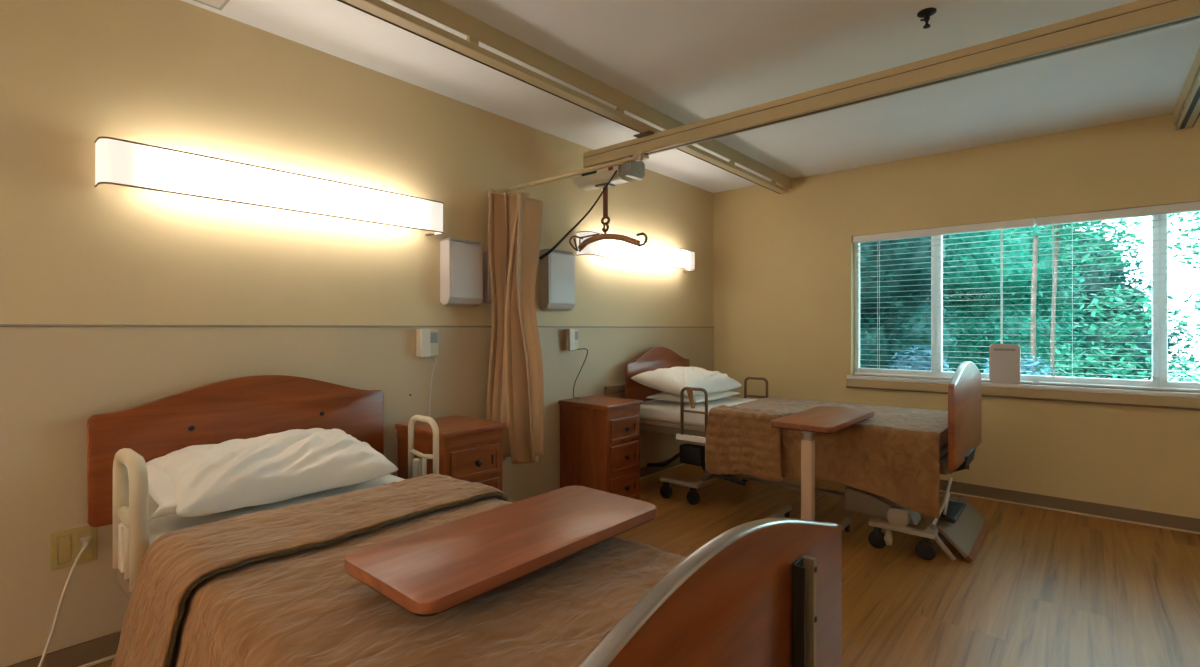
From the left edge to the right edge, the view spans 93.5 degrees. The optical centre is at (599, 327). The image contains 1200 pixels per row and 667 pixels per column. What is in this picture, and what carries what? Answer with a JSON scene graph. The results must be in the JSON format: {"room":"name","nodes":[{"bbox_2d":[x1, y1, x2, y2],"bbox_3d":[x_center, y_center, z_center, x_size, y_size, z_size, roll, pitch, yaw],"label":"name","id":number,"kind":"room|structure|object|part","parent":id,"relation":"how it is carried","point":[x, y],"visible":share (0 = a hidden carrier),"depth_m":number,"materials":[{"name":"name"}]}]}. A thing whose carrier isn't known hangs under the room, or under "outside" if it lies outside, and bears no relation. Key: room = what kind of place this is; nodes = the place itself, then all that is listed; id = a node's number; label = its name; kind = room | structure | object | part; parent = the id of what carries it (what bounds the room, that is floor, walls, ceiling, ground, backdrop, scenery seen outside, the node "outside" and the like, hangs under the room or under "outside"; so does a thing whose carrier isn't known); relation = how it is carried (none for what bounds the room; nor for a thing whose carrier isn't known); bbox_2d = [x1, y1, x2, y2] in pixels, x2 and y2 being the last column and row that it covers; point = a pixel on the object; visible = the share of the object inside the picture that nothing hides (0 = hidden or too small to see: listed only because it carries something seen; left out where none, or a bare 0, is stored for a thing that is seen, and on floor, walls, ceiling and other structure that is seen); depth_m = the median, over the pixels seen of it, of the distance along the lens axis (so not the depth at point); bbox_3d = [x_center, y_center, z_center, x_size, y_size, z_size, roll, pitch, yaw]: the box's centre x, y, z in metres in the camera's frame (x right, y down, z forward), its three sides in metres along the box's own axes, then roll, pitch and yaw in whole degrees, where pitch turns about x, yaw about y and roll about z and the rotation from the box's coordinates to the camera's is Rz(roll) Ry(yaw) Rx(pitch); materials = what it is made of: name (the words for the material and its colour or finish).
{"room":"care facility","nodes":[
{"label":"care facility","id":0,"kind":"room"},
{"bbox_2d":[0,0,712,666],"bbox_3d":[-1.272,-0.042,2.660,0.140,2.430,7.250,0,0,41],"label":"wall","id":1,"kind":"structure","parent":0,"point":[179,75],"depth_m":2.35,"materials":[{"name":"beige paint"}]},
{"bbox_2d":[50,526,96,570],"bbox_3d":[-1.797,0.748,1.927,0.008,0.126,0.119,0,0,41],"label":"wall outlet","id":2,"kind":"object","parent":1,"relation":"attached to","point":[65,546],"visible":0.88,"depth_m":1.92,"materials":[{"name":"brown plastic"}]},
{"bbox_2d":[57,534,70,564],"bbox_3d":[-1.811,0.748,1.907,0.004,0.094,0.034,0,0,41],"label":"socket","id":3,"kind":"object","parent":2,"relation":"attached to","point":[63,540],"depth_m":1.91,"materials":[{"name":"brown plastic"}]},
{"bbox_2d":[38,536,91,666],"bbox_3d":[-1.809,0.947,1.701,0.073,0.457,0.511,0,0,12],"label":"power cord","id":4,"kind":"object","parent":2,"relation":"attached to","point":[85,541],"visible":1,"depth_m":1.86,"materials":[{"name":"beige plastic"}]},
{"bbox_2d":[78,530,91,559],"bbox_3d":[-1.777,0.748,1.946,0.004,0.094,0.034,0,0,41],"label":"socket","id":5,"kind":"object","parent":2,"relation":"attached to","point":[87,553],"depth_m":1.95,"materials":[{"name":"brown plastic"}]},
{"bbox_2d":[94,136,443,235],"bbox_3d":[-1.282,-0.569,2.452,0.103,0.167,1.365,0,0,41],"label":"wall lamp","id":6,"kind":"object","parent":1,"relation":"attached to","point":[121,162],"visible":1,"depth_m":2.25,"materials":[{"name":"white plastic"}]},
{"bbox_2d":[7,457,684,666],"bbox_3d":[-1.213,1.131,2.609,0.016,0.085,6.970,0,0,41],"label":"baseboard","id":7,"kind":"structure","parent":1,"relation":"attached to","point":[104,648],"depth_m":1.96,"materials":[{"name":"brown wood"}]},
{"bbox_2d":[0,327,713,666],"bbox_3d":[-1.217,0.540,2.612,0.006,1.086,6.970,0,0,41],"label":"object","id":8,"kind":"structure","parent":1,"relation":"attached to","point":[53,379],"depth_m":2.07,"materials":[{"name":"beige paint"}]},
{"bbox_2d":[0,324,713,327],"bbox_3d":[-1.216,-0.008,2.611,0.009,0.010,6.970,0,0,41],"label":"trim","id":9,"kind":"structure","parent":1,"relation":"attached to","point":[1,325],"depth_m":2.39,"materials":[{"name":"brown"}]},
{"bbox_2d":[416,329,437,416],"bbox_3d":[-0.893,0.339,2.938,0.053,0.668,0.115,0,0,41],"label":"station","id":10,"kind":"object","parent":1,"relation":"attached to","point":[426,339],"visible":0.81,"depth_m":2.91,"materials":[{"name":"beige plastic"}]},
{"bbox_3d":[-0.879,0.408,2.956,0.051,0.530,0.013,0,0,31],"label":"call cord","id":11,"kind":"part","parent":10,"relation":"part of","materials":[{"name":"beige plastic"}]},
{"bbox_3d":[-0.870,0.051,2.954,0.006,0.055,0.044,0,0,41],"label":"button panel","id":12,"kind":"part","parent":10,"relation":"part of","materials":[{"name":"grey plastic"}]},
{"bbox_2d":[440,238,482,306],"bbox_3d":[-0.754,-0.299,3.085,0.090,0.360,0.220,0,0,41],"label":"dispenser","id":13,"kind":"object","parent":1,"relation":"attached to","point":[461,261],"visible":1,"depth_m":3.03,"materials":[{"name":"grey plastic"}]},
{"bbox_3d":[-0.757,-0.473,3.091,0.078,0.012,0.200,0,0,41],"label":"lid","id":14,"kind":"part","parent":13,"relation":"part of","materials":[{"name":"grey plastic"}]},
{"bbox_3d":[-0.725,-0.308,3.063,0.018,0.282,0.192,0,0,41],"label":"panel","id":15,"kind":"part","parent":13,"relation":"part of","materials":[{"name":"grey plastic"}]},
{"bbox_2d":[483,252,491,302],"bbox_3d":[-0.642,-0.289,3.246,0.050,0.295,0.040,0,0,41],"label":"wall plate","id":16,"kind":"object","parent":1,"relation":"attached to","point":[487,297],"visible":0.72,"depth_m":3.23,"materials":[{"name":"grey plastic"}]},
{"bbox_2d":[539,249,574,310],"bbox_3d":[-0.274,-0.305,3.642,0.090,0.387,0.240,0,0,41],"label":"dispenser","id":17,"kind":"object","parent":1,"relation":"attached to","point":[557,269],"visible":0.94,"depth_m":3.58,"materials":[{"name":"grey plastic"}]},
{"bbox_3d":[-0.277,-0.493,3.647,0.078,0.012,0.220,0,0,41],"label":"lid","id":18,"kind":"part","parent":17,"relation":"part of","materials":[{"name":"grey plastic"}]},
{"bbox_3d":[-0.245,-0.315,3.620,0.018,0.309,0.212,0,0,41],"label":"panel","id":19,"kind":"part","parent":17,"relation":"part of","materials":[{"name":"grey plastic"}]},
{"bbox_2d":[487,153,642,196],"bbox_3d":[-0.222,-0.784,2.937,1.090,0.060,0.060,0,0,41],"label":"curtain rod","id":20,"kind":"object","parent":1,"relation":"attached to","point":[637,157],"visible":0.84,"depth_m":2.85,"materials":[{"name":"beige"}]},
{"bbox_2d":[487,181,543,463],"bbox_3d":[-0.468,-0.022,3.182,0.335,1.557,0.189,0,0,31],"label":"privacy curtain","id":21,"kind":"object","parent":20,"relation":"hanging from","point":[515,389],"visible":0.94,"depth_m":3.15,"materials":[{"name":"brown fabric"}]},
{"bbox_2d":[564,329,587,398],"bbox_3d":[-0.159,0.238,3.775,0.072,0.466,0.163,0,0,41],"label":"station","id":22,"kind":"object","parent":1,"relation":"attached to","point":[570,335],"visible":1,"depth_m":3.73,"materials":[{"name":"beige plastic"}]},
{"bbox_3d":[-0.133,0.304,3.789,0.115,0.335,0.017,0,0,-31],"label":"call cord","id":23,"kind":"part","parent":22,"relation":"part of","materials":[{"name":"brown plastic"}]},
{"bbox_2d":[604,384,624,393],"bbox_3d":[0.405,0.446,4.463,0.034,0.055,1.110,0,0,41],"label":"bumper cover","id":24,"kind":"object","parent":1,"relation":"attached to","point":[621,387],"visible":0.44,"depth_m":4.10,"materials":[{"name":"brown"}]},
{"bbox_2d":[576,231,694,271],"bbox_3d":[0.333,-0.569,4.327,0.103,0.167,1.397,0,0,41],"label":"wall lamp","id":25,"kind":"object","parent":1,"relation":"attached to","point":[651,253],"visible":0.91,"depth_m":4.24,"materials":[{"name":"white plastic"}]},
{"bbox_2d":[539,153,648,259],"bbox_3d":[-0.013,-0.722,3.528,0.680,0.610,0.313,0,0,16],"label":"patient hoist","id":26,"kind":"object","parent":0,"point":[605,178],"visible":0.93,"depth_m":3.47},
{"bbox_3d":[0.005,-0.955,3.553,0.400,0.124,0.150,0,0,41],"label":"casing","id":27,"kind":"part","parent":26,"relation":"part of","materials":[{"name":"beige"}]},
{"bbox_2d":[90,464,1199,666],"bbox_3d":[0.561,1.223,1.081,4.980,0.100,7.250,0,0,41],"label":"floor","id":28,"kind":"structure","parent":0,"point":[1042,587],"depth_m":2.58,"materials":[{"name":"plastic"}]},
{"bbox_2d":[395,415,506,491],"bbox_3d":[-0.731,0.823,2.789,0.442,0.700,0.368,0,0,41],"label":"nightstand","id":29,"kind":"object","parent":28,"relation":"on","point":[470,449],"visible":0.41,"depth_m":2.68,"materials":[{"name":"brown wood"}]},
{"bbox_3d":[-0.588,0.635,2.666,0.010,0.139,0.278,0,0,41],"label":"drawer","id":30,"kind":"part","parent":29,"relation":"part of","materials":[{"name":"brown wood"}]},
{"bbox_3d":[-0.583,0.635,2.662,0.006,0.139,0.278,0,0,41],"label":"drawer frame","id":31,"kind":"part","parent":29,"relation":"part of","materials":[{"name":"brown wood"}]},
{"bbox_3d":[-0.574,0.635,2.654,0.029,0.032,0.032,0,0,41],"label":"knob","id":32,"kind":"part","parent":29,"relation":"part of","materials":[{"name":"black metal"}]},
{"bbox_3d":[-0.588,0.816,2.666,0.010,0.169,0.278,0,0,41],"label":"drawer","id":33,"kind":"part","parent":29,"relation":"part of","materials":[{"name":"brown wood"}]},
{"bbox_3d":[-0.583,0.816,2.662,0.006,0.169,0.278,0,0,41],"label":"drawer frame","id":34,"kind":"part","parent":29,"relation":"part of","materials":[{"name":"brown wood"}]},
{"bbox_2d":[87,375,841,666],"bbox_3d":[-0.569,0.683,1.639,2.156,0.978,1.120,0,0,41],"label":"hospital bed","id":35,"kind":"object","parent":28,"relation":"on","point":[767,592],"visible":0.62,"depth_m":1.34,"materials":[{"name":"brown wood"}]},
{"bbox_3d":[-1.394,0.643,1.657,0.045,0.140,0.028,0,0,41],"label":"control panel","id":36,"kind":"part","parent":35,"relation":"part of","materials":[{"name":"beige plastic"}]},
{"bbox_3d":[-1.347,0.736,1.616,0.270,0.054,0.020,0,0,41],"label":"rail mount","id":37,"kind":"part","parent":35,"relation":"part of","materials":[{"name":"brown plastic"}]},
{"bbox_3d":[-1.347,0.532,1.616,0.272,0.361,0.042,0,0,41],"label":"assist rail","id":38,"kind":"part","parent":35,"relation":"part of","materials":[{"name":"beige plastic"}]},
{"bbox_3d":[-1.393,0.438,2.315,0.024,0.487,1.061,0,0,41],"label":"headboard","id":39,"kind":"part","parent":35,"relation":"part of","materials":[{"name":"brown wood"}]},
{"bbox_2d":[146,428,398,519],"bbox_3d":[-1.227,0.508,2.092,0.475,0.206,0.772,0,0,41],"label":"pillow","id":40,"kind":"object","parent":35,"relation":"on","point":[194,480],"visible":0.98,"depth_m":1.94,"materials":[{"name":"white fabric"}]},
{"bbox_3d":[-0.629,0.690,1.631,2.003,0.137,0.860,0,0,41],"label":"mattress","id":41,"kind":"part","parent":35,"relation":"part of","materials":[{"name":"white fabric"}]},
{"bbox_2d":[111,474,685,666],"bbox_3d":[-0.427,0.808,1.412,1.403,0.509,1.118,0,0,41],"label":"bedspread","id":42,"kind":"object","parent":35,"relation":"on","point":[266,588],"visible":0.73,"depth_m":1.27,"materials":[{"name":"brown fabric"}]},
{"bbox_3d":[-0.821,0.650,2.536,0.045,0.125,0.028,0,0,41],"label":"control panel","id":43,"kind":"part","parent":35,"relation":"part of","materials":[{"name":"beige plastic"}]},
{"bbox_3d":[-0.785,0.551,2.505,0.227,0.324,0.027,0,0,41],"label":"assist rail","id":44,"kind":"part","parent":35,"relation":"part of","materials":[{"name":"beige plastic"}]},
{"bbox_3d":[0.216,0.416,0.963,0.029,0.123,1.050,0,0,41],"label":"edge molding","id":45,"kind":"part","parent":35,"relation":"part of","materials":[{"name":"silver metal"}]},
{"bbox_3d":[0.216,0.655,0.963,0.026,0.596,1.120,0,0,41],"label":"footboard","id":46,"kind":"part","parent":35,"relation":"part of","materials":[{"name":"brown wood"}]},
{"bbox_2d":[344,486,656,616],"bbox_3d":[-0.237,0.841,1.475,0.435,0.661,0.775,0,0,41],"label":"table","id":47,"kind":"object","parent":28,"relation":"on","point":[432,571],"visible":0.86,"depth_m":1.32,"materials":[{"name":"laminate"}]},
{"bbox_2d":[559,395,642,499],"bbox_3d":[0.013,0.823,3.686,0.442,0.700,0.368,0,0,41],"label":"nightstand","id":48,"kind":"object","parent":28,"relation":"on","point":[600,435],"visible":0.94,"depth_m":3.56,"materials":[{"name":"brown wood"}]},
{"bbox_3d":[0.156,0.635,3.563,0.010,0.139,0.278,0,0,41],"label":"drawer","id":49,"kind":"part","parent":48,"relation":"part of","materials":[{"name":"brown wood"}]},
{"bbox_3d":[0.156,1.010,3.563,0.010,0.169,0.278,0,0,41],"label":"drawer","id":50,"kind":"part","parent":48,"relation":"part of","materials":[{"name":"brown wood"}]},
{"bbox_3d":[0.156,0.816,3.563,0.010,0.169,0.278,0,0,41],"label":"drawer","id":51,"kind":"part","parent":48,"relation":"part of","materials":[{"name":"brown wood"}]},
{"bbox_3d":[0.161,1.010,3.559,0.006,0.169,0.278,0,0,41],"label":"drawer frame","id":52,"kind":"part","parent":48,"relation":"part of","materials":[{"name":"brown wood"}]},
{"bbox_3d":[0.161,0.816,3.559,0.006,0.169,0.278,0,0,41],"label":"drawer frame","id":53,"kind":"part","parent":48,"relation":"part of","materials":[{"name":"brown wood"}]},
{"bbox_3d":[0.161,0.635,3.559,0.006,0.139,0.278,0,0,41],"label":"drawer frame","id":54,"kind":"part","parent":48,"relation":"part of","materials":[{"name":"brown wood"}]},
{"bbox_2d":[625,347,990,562],"bbox_3d":[1.254,0.661,3.734,2.124,1.022,1.053,0,0,41],"label":"hospital bed","id":55,"kind":"object","parent":28,"relation":"on","point":[961,524],"visible":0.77,"depth_m":3.19,"materials":[{"name":"brown wood"}]},
{"bbox_3d":[0.469,0.411,4.431,0.024,0.523,0.855,0,0,41],"label":"headboard","id":56,"kind":"part","parent":55,"relation":"part of","materials":[{"name":"brown wood"}]},
{"bbox_3d":[0.539,1.043,3.812,0.300,0.024,0.050,0,0,41],"label":"plate","id":57,"kind":"part","parent":55,"relation":"part of","materials":[{"name":"beige"}]},
{"bbox_3d":[0.603,0.711,3.619,0.260,0.035,0.028,0,0,41],"label":"rail mount","id":58,"kind":"part","parent":55,"relation":"part of","materials":[{"name":"white plastic"}]},
{"bbox_2d":[646,390,739,402],"bbox_3d":[0.707,0.499,4.222,0.440,0.072,0.692,0,0,41],"label":"pillow","id":59,"kind":"object","parent":55,"relation":"on","point":[664,396],"visible":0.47,"depth_m":4.03,"materials":[{"name":"white fabric"}]},
{"bbox_2d":[631,367,741,396],"bbox_3d":[0.653,0.386,4.189,0.474,0.192,0.760,0,0,43],"label":"pillow","id":60,"kind":"object","parent":59,"relation":"on","point":[672,380],"visible":0.88,"depth_m":4.01,"materials":[{"name":"white fabric"}]},
{"bbox_3d":[0.603,0.539,3.619,0.201,0.318,0.020,0,0,41],"label":"assist rail","id":61,"kind":"part","parent":55,"relation":"part of","materials":[{"name":"brown"}]},
{"bbox_3d":[0.824,0.866,3.699,0.381,0.339,0.032,0,0,41],"label":"lift arm","id":62,"kind":"part","parent":55,"relation":"part of","materials":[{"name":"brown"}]},
{"bbox_3d":[1.227,0.541,4.434,0.201,0.314,0.020,0,0,41],"label":"assist rail","id":63,"kind":"part","parent":55,"relation":"part of","materials":[{"name":"brown"}]},
{"bbox_3d":[1.215,0.597,3.771,1.943,0.103,0.860,0,0,41],"label":"mattress","id":64,"kind":"part","parent":55,"relation":"part of","materials":[{"name":"white fabric"}]},
{"bbox_3d":[1.234,0.706,3.755,2.016,0.054,0.800,0,0,41],"label":"frame","id":65,"kind":"part","parent":55,"relation":"part of","materials":[{"name":"brown"}]},
{"bbox_2d":[705,397,968,518],"bbox_3d":[1.469,0.715,3.510,1.270,0.443,1.043,0,0,41],"label":"bedspread","id":66,"kind":"object","parent":55,"relation":"on","point":[893,454],"visible":0.94,"depth_m":3.13,"materials":[{"name":"brown fabric"}]},
{"bbox_3d":[1.566,1.043,2.928,0.310,0.024,0.050,0,0,41],"label":"plate","id":67,"kind":"part","parent":55,"relation":"part of","materials":[{"name":"beige metal"}]},
{"bbox_3d":[1.796,0.903,2.950,0.124,0.246,0.053,0,0,-32],"label":"support rod","id":68,"kind":"part","parent":55,"relation":"part of","materials":[{"name":"white plastic"}]},
{"bbox_3d":[2.062,1.043,3.503,0.310,0.024,0.050,0,0,41],"label":"plate","id":69,"kind":"part","parent":55,"relation":"part of","materials":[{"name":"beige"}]},
{"bbox_3d":[2.008,0.442,3.088,0.026,0.513,0.940,0,0,41],"label":"footboard","id":70,"kind":"part","parent":55,"relation":"part of","materials":[{"name":"brown wood"}]},
{"bbox_3d":[2.008,0.231,3.088,0.029,0.097,0.878,0,0,41],"label":"edge molding","id":71,"kind":"part","parent":55,"relation":"part of","materials":[{"name":"silver metal"}]},
{"bbox_2d":[765,406,873,532],"bbox_3d":[1.148,0.822,3.119,0.502,0.699,0.755,0,0,41],"label":"table","id":72,"kind":"object","parent":28,"relation":"on","point":[820,419],"visible":0.73,"depth_m":2.80,"materials":[{"name":"laminate"}]},
{"bbox_3d":[1.100,1.111,3.141,0.400,0.024,0.645,0,0,41],"label":"frame","id":73,"kind":"part","parent":72,"relation":"part of","materials":[{"name":"beige"}]},
{"bbox_2d":[181,0,1199,192],"bbox_3d":[0.561,-1.317,1.081,4.980,0.120,7.250,0,0,41],"label":"ceiling","id":74,"kind":"structure","parent":0,"point":[689,61],"depth_m":2.70,"materials":[{"name":"white paint"}]},
{"bbox_2d":[193,0,229,9],"bbox_3d":[-1.464,-1.254,1.786,0.620,0.005,0.625,0,0,41],"label":"access hatch","id":75,"kind":"object","parent":74,"relation":"attached to","point":[217,4],"visible":1,"depth_m":2.18,"materials":[{"name":"white"}]},
{"bbox_2d":[337,0,791,193],"bbox_3d":[-0.672,-1.190,2.148,0.070,0.134,6.938,0,0,41],"label":"ceiling track","id":76,"kind":"object","parent":74,"relation":"attached to","point":[477,31],"visible":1,"depth_m":2.57,"materials":[{"name":"beige"}]},
{"bbox_2d":[583,0,1199,167],"bbox_3d":[1.259,-1.073,2.473,3.560,0.100,0.160,0,0,41],"label":"beam","id":77,"kind":"structure","parent":76,"relation":"hanging from","point":[1138,17],"depth_m":2.33,"materials":[{"name":"beige"}]},
{"bbox_3d":[0.288,-1.120,3.309,0.113,0.007,0.160,0,0,41],"label":"hanger plate","id":78,"kind":"part","parent":77,"relation":"part of","materials":[{"name":"brown"}]},
{"bbox_2d":[917,7,936,28],"bbox_3d":[1.301,-1.228,2.245,0.068,0.059,0.068,0,0,41],"label":"sprinkler head","id":79,"kind":"object","parent":74,"relation":"attached to","point":[925,13],"visible":1,"depth_m":2.24},
{"bbox_2d":[1173,46,1199,130],"bbox_3d":[1.092,-1.190,0.625,0.070,0.134,6.932,0,0,41],"label":"ceiling track","id":80,"kind":"object","parent":74,"relation":"attached to","point":[1186,117],"visible":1,"depth_m":2.90,"materials":[{"name":"beige"}]},
{"bbox_2d":[713,112,1199,518],"bbox_3d":[2.882,-0.042,3.774,4.700,2.430,0.140,0,0,41],"label":"wall","id":81,"kind":"structure","parent":0,"point":[783,264],"depth_m":3.92,"materials":[{"name":"yellow paint"}]},
{"bbox_2d":[846,379,1199,410],"bbox_3d":[2.860,0.429,3.690,2.395,0.057,0.016,0,0,41],"label":"trim","id":82,"kind":"structure","parent":81,"relation":"attached to","point":[999,391],"depth_m":3.63,"materials":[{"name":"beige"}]},
{"bbox_2d":[847,215,1199,398],"bbox_3d":[2.897,-0.163,3.734,2.385,1.128,0.140,0,0,41],"label":"window","id":83,"kind":"structure","parent":81,"relation":"in","point":[1154,382],"depth_m":3.62,"materials":[{"name":"white plastic"}]},
{"bbox_2d":[853,218,1034,383],"bbox_3d":[2.440,-0.178,4.096,1.135,1.094,0.064,0,0,41],"label":"window blind","id":84,"kind":"object","parent":83,"relation":"attached to","point":[1030,222],"visible":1,"depth_m":4.08,"materials":[{"name":"white plastic"}]},
{"bbox_3d":[2.150,-0.158,4.353,0.003,1.038,0.053,0,0,41],"label":"ladder cord","id":85,"kind":"part","parent":84,"relation":"part of","materials":[{"name":"white fabric"}]},
{"bbox_3d":[2.443,-0.158,4.100,0.003,1.038,0.053,0,0,41],"label":"ladder cord","id":86,"kind":"part","parent":84,"relation":"part of","materials":[{"name":"white fabric"}]},
{"bbox_3d":[2.443,0.361,4.100,1.115,0.016,0.042,0,0,41],"label":"rail","id":87,"kind":"part","parent":84,"relation":"part of","materials":[{"name":"white plastic"}]},
{"bbox_2d":[989,344,1020,383],"bbox_3d":[2.728,0.240,3.801,0.170,0.265,0.025,0,0,41],"label":"box","id":88,"kind":"object","parent":83,"relation":"on","point":[1004,359],"visible":1,"depth_m":3.79,"materials":[{"name":"grey plastic"}]},
{"bbox_3d":[2.880,0.387,3.714,2.385,0.028,0.088,0,0,41],"label":"sill","id":89,"kind":"part","parent":83,"relation":"part of","materials":[{"name":"white plastic"}]},
{"bbox_2d":[1037,201,1199,391],"bbox_3d":[3.316,-0.178,3.341,1.154,1.094,0.064,0,0,41],"label":"window blind","id":90,"kind":"object","parent":83,"relation":"attached to","point":[1187,207],"visible":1,"depth_m":3.44,"materials":[{"name":"white plastic"}]},
{"bbox_3d":[3.019,-0.158,3.605,0.003,1.038,0.053,0,0,41],"label":"ladder cord","id":91,"kind":"part","parent":90,"relation":"part of","materials":[{"name":"white fabric"}]},
{"bbox_3d":[3.319,0.361,3.345,1.134,0.016,0.042,0,0,41],"label":"rail","id":92,"kind":"part","parent":90,"relation":"part of","materials":[{"name":"white plastic"}]},
{"bbox_3d":[3.320,-0.158,3.345,0.003,1.038,0.053,0,0,41],"label":"ladder cord","id":93,"kind":"part","parent":90,"relation":"part of","materials":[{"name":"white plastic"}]},
{"bbox_2d":[939,479,1199,533],"bbox_3d":[2.834,1.131,3.712,4.692,0.085,0.016,0,0,41],"label":"baseboard","id":94,"kind":"structure","parent":81,"relation":"attached to","point":[1142,517],"depth_m":3.56,"materials":[{"name":"brown"}]},
{"label":"outside","id":95,"kind":"structure","parent":0,"visible":0},
{"bbox_2d":[1141,359,1199,381],"bbox_3d":[14.154,1.648,17.392,32.000,0.150,35.170,0,0,41],"label":"ground","id":96,"kind":"structure","parent":95,"point":[1177,365],"depth_m":19.94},
{"bbox_2d":[860,235,963,371],"bbox_3d":[4.398,-1.176,9.687,3.157,5.533,1.879,0,0,38],"label":"evergreen tree","id":97,"kind":"object","parent":96,"relation":"on","point":[868,332],"visible":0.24,"depth_m":8.96,"materials":[{"name":"green plant"}]},
{"bbox_2d":[886,344,954,371],"bbox_3d":[3.999,0.897,7.040,0.923,1.401,1.165,0,0,41],"label":"shrub","id":98,"kind":"object","parent":96,"relation":"on","point":[926,363],"visible":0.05,"depth_m":6.92,"materials":[{"name":"green plant"}]},
{"bbox_2d":[929,225,1087,376],"bbox_3d":[7.019,-1.071,10.129,2.707,5.296,2.021,0,0,41],"label":"tree","id":99,"kind":"object","parent":96,"relation":"on","point":[1016,317],"visible":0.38,"depth_m":9.51,"materials":[{"name":"green plant"}]},
{"bbox_2d":[982,352,1059,375],"bbox_3d":[4.700,0.918,6.323,0.994,1.336,1.168,0,0,41],"label":"shrub","id":100,"kind":"object","parent":96,"relation":"on","point":[1032,362],"visible":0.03,"depth_m":6.12,"materials":[{"name":"green plant"}]},
{"bbox_2d":[1003,218,1151,379],"bbox_3d":[6.073,-0.233,7.234,1.757,3.612,1.114,0,0,41],"label":"maple tree","id":101,"kind":"object","parent":96,"relation":"on","point":[1035,238],"visible":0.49,"depth_m":7.06,"materials":[{"name":"green plant"}]},
{"bbox_2d":[1052,220,1197,380],"bbox_3d":[9.848,-0.403,11.606,3.465,4.091,1.978,0,0,41],"label":"tree","id":102,"kind":"object","parent":96,"relation":"on","point":[1115,281],"visible":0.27,"depth_m":10.93,"materials":[{"name":"green plant"}]},
{"bbox_2d":[1168,212,1199,381],"bbox_3d":[7.921,-0.221,6.889,1.648,3.590,1.297,0,0,41],"label":"maple tree","id":103,"kind":"object","parent":96,"relation":"on","point":[1184,234],"visible":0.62,"depth_m":7.23,"materials":[{"name":"green plant"}]}
]}

